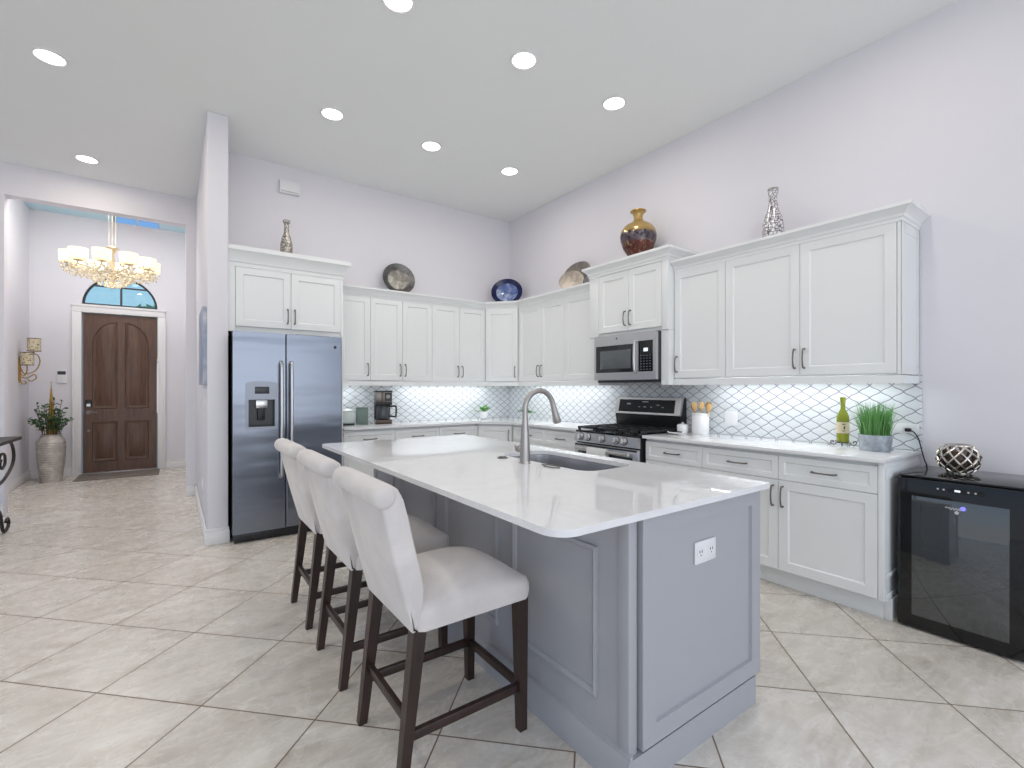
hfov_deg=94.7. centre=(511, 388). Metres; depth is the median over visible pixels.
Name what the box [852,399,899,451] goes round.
grass planter
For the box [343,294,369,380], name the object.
upper cabinet
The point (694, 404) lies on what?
wooden spatula
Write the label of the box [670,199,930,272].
crown molding
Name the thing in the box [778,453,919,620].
base cabinet
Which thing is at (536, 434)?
base cabinet
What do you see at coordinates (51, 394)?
spire
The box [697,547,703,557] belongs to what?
socket
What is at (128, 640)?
floor
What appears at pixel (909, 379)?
rail
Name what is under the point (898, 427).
socket
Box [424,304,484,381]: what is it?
upper cabinet
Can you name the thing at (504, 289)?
platter
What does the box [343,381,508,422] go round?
backsplash
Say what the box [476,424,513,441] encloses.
base cabinet
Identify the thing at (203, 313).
picture
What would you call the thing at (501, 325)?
upper cabinet
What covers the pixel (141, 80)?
ceiling
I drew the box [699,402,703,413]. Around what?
wooden spoon
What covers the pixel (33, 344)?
candle sconce
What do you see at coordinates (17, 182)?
wall
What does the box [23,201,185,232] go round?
ceiling
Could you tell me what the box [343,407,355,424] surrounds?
glass jar
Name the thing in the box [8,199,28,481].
wall
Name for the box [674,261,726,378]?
upper cabinet
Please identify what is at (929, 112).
wall
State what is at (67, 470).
baseboard
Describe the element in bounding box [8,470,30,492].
baseboard
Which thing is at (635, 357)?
microwave
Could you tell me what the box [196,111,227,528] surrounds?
wall
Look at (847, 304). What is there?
upper cabinet
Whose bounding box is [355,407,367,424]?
canister
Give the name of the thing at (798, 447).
countertop
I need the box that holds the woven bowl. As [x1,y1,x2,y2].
[935,443,982,473]
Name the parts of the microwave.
handle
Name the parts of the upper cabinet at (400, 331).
door, door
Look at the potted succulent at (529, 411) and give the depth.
5.91 m
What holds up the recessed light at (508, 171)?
in the ceiling at (141, 80)
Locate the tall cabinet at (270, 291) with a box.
[228,243,350,465]
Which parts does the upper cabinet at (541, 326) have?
door, door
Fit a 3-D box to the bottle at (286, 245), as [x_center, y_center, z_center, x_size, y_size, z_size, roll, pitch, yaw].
[-2.160,-1.420,4.514,0.114,0.380,0.114,0,0,-36]
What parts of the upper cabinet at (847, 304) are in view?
door, handle, handle, door, panel, frame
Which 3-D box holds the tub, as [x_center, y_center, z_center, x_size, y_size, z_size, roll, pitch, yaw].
[2.255,0.335,2.926,0.162,0.100,0.183,0,0,-36]
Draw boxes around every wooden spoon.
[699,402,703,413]
[706,404,711,414]
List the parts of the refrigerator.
door, handle, handle, door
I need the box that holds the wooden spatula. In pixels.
[692,402,696,412]
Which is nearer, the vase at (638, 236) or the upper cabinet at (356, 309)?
the vase at (638, 236)
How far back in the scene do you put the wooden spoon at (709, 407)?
3.97 m
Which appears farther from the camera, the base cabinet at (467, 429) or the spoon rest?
the base cabinet at (467, 429)
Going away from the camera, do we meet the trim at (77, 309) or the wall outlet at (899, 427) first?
the wall outlet at (899, 427)
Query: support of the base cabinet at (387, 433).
on the floor
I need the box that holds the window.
[82,278,157,309]
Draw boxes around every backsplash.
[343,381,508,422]
[509,375,922,449]
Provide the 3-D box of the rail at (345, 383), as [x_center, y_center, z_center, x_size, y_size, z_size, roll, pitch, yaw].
[-0.471,-0.055,5.375,2.692,0.048,1.142,0,0,2]
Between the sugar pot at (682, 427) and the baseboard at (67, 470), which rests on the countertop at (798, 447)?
the sugar pot at (682, 427)
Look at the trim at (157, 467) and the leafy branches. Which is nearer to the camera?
the leafy branches
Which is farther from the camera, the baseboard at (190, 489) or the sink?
the baseboard at (190, 489)
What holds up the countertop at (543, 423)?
on the base cabinet at (504, 432)
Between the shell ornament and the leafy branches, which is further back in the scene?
the leafy branches
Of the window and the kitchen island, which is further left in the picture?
the window
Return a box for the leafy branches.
[28,396,73,434]
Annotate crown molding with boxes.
[343,282,589,309]
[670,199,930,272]
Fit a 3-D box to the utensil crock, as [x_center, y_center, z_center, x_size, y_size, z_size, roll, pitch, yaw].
[1.617,0.298,4.045,0.147,0.174,0.147,0,0,-36]
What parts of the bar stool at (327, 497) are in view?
leg, backrest, leg, seat, leg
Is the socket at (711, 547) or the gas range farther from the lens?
the gas range
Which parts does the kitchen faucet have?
handle, spout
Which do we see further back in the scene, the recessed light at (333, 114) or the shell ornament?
the shell ornament
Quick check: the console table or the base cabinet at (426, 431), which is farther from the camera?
the base cabinet at (426, 431)
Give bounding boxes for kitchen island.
[374,468,759,767]
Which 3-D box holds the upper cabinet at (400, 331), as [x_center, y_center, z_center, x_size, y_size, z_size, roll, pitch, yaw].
[-1.307,-0.535,5.392,0.729,0.900,0.352,0,0,-36]
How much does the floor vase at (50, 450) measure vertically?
0.661 m
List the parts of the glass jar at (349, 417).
lid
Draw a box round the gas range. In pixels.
[574,397,686,462]
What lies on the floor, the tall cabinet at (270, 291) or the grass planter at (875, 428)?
the tall cabinet at (270, 291)
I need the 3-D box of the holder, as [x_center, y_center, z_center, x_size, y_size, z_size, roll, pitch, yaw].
[2.211,0.368,3.174,0.145,0.034,0.145,0,0,-36]
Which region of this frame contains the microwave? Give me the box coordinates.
[594,330,660,382]
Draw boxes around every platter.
[383,263,414,291]
[491,279,521,301]
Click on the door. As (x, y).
(120, 352)
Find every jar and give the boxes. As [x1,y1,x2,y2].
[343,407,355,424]
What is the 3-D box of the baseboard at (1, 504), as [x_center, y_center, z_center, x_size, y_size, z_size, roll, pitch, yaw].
[-6.876,1.232,3.557,4.218,0.135,0.019,0,0,-36]
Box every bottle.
[280,219,292,252]
[836,397,849,441]
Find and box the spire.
[47,382,55,434]
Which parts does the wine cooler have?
glass pane, plate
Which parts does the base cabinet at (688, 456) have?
drawer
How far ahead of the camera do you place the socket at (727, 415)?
3.94 m
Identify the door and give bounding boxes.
[83,313,156,472]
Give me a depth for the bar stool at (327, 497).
2.13 m
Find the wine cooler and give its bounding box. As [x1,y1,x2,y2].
[897,465,1023,661]
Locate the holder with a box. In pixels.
[830,440,856,445]
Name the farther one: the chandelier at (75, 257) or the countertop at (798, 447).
the chandelier at (75, 257)
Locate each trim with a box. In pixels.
[71,303,165,475]
[82,467,157,474]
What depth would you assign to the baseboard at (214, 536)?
3.93 m
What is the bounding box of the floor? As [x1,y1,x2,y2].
[0,467,1023,767]
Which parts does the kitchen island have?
panel molding, panel molding, panel molding, panel molding, corner post, panel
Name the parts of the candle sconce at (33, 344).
scroll arm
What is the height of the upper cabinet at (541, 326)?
0.900 m
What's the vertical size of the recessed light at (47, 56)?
0.010 m
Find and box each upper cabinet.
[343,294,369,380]
[369,297,431,381]
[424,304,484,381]
[485,309,519,381]
[519,298,565,381]
[565,292,590,380]
[582,244,698,385]
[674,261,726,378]
[726,220,918,377]
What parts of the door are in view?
panel, panel, panel, panel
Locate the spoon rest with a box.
[667,431,684,433]
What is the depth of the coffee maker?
5.15 m
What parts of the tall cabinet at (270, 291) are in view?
door, crown, door, panel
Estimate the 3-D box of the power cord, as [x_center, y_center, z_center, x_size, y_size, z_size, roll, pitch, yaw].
[2.517,0.474,2.933,0.029,0.450,0.111,0,0,-40]
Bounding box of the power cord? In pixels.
[905,428,926,464]
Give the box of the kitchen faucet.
[514,388,560,463]
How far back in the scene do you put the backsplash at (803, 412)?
3.71 m
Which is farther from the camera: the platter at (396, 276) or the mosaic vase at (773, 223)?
the platter at (396, 276)
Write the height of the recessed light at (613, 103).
0.010 m
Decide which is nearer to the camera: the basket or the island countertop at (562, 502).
the island countertop at (562, 502)
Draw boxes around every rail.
[343,381,594,385]
[674,375,918,384]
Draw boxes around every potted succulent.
[477,405,489,418]
[515,409,536,418]
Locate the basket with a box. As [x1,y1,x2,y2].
[374,402,391,404]
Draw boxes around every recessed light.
[30,47,68,66]
[74,154,99,163]
[320,107,344,120]
[381,0,414,13]
[421,141,441,151]
[500,167,518,175]
[510,50,537,69]
[602,96,626,110]
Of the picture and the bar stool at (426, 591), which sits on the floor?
the bar stool at (426, 591)
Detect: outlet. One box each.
[694,536,715,564]
[725,411,737,425]
[893,423,918,433]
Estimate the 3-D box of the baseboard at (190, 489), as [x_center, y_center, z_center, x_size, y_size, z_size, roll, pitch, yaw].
[-3.892,1.232,5.702,0.087,0.135,0.019,0,0,-36]
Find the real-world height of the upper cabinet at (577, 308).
0.900 m
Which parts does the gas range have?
knob, knob, handle, control panel, oven door, knob, knob, touch panel, panel frame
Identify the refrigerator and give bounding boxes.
[228,330,341,542]
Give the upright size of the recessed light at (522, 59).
0.010 m
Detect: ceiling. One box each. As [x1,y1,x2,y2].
[0,0,957,221]
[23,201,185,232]
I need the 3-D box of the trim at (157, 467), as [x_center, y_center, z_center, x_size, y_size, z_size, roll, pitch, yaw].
[-6.129,1.290,7.395,0.906,0.018,0.160,0,0,-36]
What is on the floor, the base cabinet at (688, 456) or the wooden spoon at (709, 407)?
the base cabinet at (688, 456)
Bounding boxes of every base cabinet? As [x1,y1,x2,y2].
[343,428,394,476]
[394,426,438,438]
[438,424,477,435]
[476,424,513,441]
[513,425,545,446]
[544,428,576,451]
[646,439,703,471]
[702,445,783,585]
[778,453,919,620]
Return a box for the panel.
[57,370,66,382]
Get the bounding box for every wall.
[0,161,195,515]
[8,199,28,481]
[29,209,185,472]
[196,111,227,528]
[228,151,508,418]
[509,0,1023,474]
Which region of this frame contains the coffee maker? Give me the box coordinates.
[373,391,396,423]
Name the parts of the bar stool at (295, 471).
leg, backrest, leg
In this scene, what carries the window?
in the wall at (52, 290)
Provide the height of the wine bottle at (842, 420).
0.301 m
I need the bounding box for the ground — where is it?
[157,413,157,466]
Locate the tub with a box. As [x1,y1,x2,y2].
[857,433,893,451]
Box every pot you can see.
[480,411,487,418]
[677,422,688,432]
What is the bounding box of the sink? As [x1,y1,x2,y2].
[513,454,619,470]
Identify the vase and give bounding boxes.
[35,434,66,482]
[620,208,656,255]
[762,187,783,236]
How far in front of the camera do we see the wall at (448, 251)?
5.37 m
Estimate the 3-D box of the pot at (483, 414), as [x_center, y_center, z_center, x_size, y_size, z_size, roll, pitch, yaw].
[-0.364,0.340,6.039,0.079,0.090,0.079,0,0,-36]
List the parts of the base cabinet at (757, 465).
handle, drawer, door, handle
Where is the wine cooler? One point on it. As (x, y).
(960, 537)
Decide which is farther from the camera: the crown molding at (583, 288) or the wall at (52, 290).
the wall at (52, 290)
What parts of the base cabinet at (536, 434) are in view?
door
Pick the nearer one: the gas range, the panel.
the gas range
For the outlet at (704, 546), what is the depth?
1.74 m
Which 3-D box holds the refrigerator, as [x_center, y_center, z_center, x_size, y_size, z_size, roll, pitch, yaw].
[-2.151,0.409,4.432,0.882,1.780,0.844,0,0,-36]
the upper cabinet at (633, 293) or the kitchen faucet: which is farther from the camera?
the upper cabinet at (633, 293)
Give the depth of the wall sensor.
4.86 m
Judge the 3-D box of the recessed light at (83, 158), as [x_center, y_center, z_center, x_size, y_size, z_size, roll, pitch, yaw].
[-4.268,-2.300,4.734,0.196,0.010,0.196,0,0,-36]
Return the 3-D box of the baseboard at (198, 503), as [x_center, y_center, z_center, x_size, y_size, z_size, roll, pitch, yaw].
[-3.192,1.232,4.819,0.020,0.135,2.268,0,0,-36]
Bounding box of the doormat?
[73,468,159,481]
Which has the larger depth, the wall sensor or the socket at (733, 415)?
the wall sensor
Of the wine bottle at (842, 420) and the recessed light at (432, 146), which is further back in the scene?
the recessed light at (432, 146)
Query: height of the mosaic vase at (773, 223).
0.406 m
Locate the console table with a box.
[0,436,21,532]
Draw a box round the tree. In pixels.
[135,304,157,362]
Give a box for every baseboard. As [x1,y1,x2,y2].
[0,503,3,515]
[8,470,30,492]
[31,467,71,478]
[166,459,185,467]
[186,484,194,495]
[195,484,206,544]
[205,526,229,545]
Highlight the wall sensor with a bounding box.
[279,179,299,196]
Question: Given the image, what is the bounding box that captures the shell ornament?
[559,261,589,288]
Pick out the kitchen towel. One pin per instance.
(589, 450)
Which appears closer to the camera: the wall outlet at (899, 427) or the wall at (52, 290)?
the wall outlet at (899, 427)
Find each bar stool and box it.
[274,438,367,629]
[297,449,448,691]
[332,466,528,767]
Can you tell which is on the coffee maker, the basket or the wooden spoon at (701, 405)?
the basket
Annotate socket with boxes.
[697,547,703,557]
[708,544,714,553]
[726,414,729,421]
[732,414,735,422]
[896,425,902,430]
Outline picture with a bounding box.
[199,306,206,384]
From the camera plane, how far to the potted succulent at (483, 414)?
6.01 m
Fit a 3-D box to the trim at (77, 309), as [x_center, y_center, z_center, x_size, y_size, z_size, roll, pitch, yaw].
[-6.088,0.014,7.330,1.136,2.570,0.038,0,0,-36]
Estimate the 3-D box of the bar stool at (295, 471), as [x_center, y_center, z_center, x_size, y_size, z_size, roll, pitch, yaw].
[-1.048,0.798,2.831,0.622,1.002,0.468,0,0,-36]
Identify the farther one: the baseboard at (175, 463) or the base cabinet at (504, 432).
the baseboard at (175, 463)
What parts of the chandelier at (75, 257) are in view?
lamp shade, lamp shade, lamp shade, arm, lamp shade, lamp shade, arm, lamp shade, lamp shade, arm, lamp shade, lamp shade, lamp shade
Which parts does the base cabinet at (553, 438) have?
door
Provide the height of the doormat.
0.012 m
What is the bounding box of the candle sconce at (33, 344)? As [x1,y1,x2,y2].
[18,338,41,384]
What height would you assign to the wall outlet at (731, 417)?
0.120 m
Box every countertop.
[322,434,769,537]
[343,416,598,430]
[642,431,921,463]
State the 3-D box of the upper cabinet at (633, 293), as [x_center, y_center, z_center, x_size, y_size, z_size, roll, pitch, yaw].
[1.183,-0.612,4.441,0.458,1.162,1.029,0,0,-36]
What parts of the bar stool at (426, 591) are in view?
leg, backrest, leg, leg, seat, leg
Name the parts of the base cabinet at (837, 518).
handle, handle, drawer, door, rail, rail, panel, rail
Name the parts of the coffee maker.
panel, carafe handle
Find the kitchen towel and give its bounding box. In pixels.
[586,447,607,456]
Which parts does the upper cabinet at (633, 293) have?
filler panel, door, crown, door, filler panel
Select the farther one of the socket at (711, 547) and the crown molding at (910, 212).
the crown molding at (910, 212)
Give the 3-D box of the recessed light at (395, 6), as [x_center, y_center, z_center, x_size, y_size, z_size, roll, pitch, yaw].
[-0.676,-2.300,2.797,0.196,0.010,0.196,0,0,-36]
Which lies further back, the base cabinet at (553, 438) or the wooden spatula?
the base cabinet at (553, 438)
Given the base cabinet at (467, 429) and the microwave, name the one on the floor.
the base cabinet at (467, 429)
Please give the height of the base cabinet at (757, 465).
0.881 m
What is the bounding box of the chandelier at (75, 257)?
[58,216,160,288]
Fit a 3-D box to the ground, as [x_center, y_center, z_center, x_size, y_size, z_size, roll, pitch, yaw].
[-13.337,1.499,18.186,24.000,0.100,25.550,0,0,-36]
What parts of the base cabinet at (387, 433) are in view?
door, drawer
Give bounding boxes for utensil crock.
[691,413,709,433]
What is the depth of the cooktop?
4.14 m
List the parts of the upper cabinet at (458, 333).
door, door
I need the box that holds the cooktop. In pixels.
[576,429,667,438]
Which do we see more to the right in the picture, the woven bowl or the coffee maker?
the woven bowl

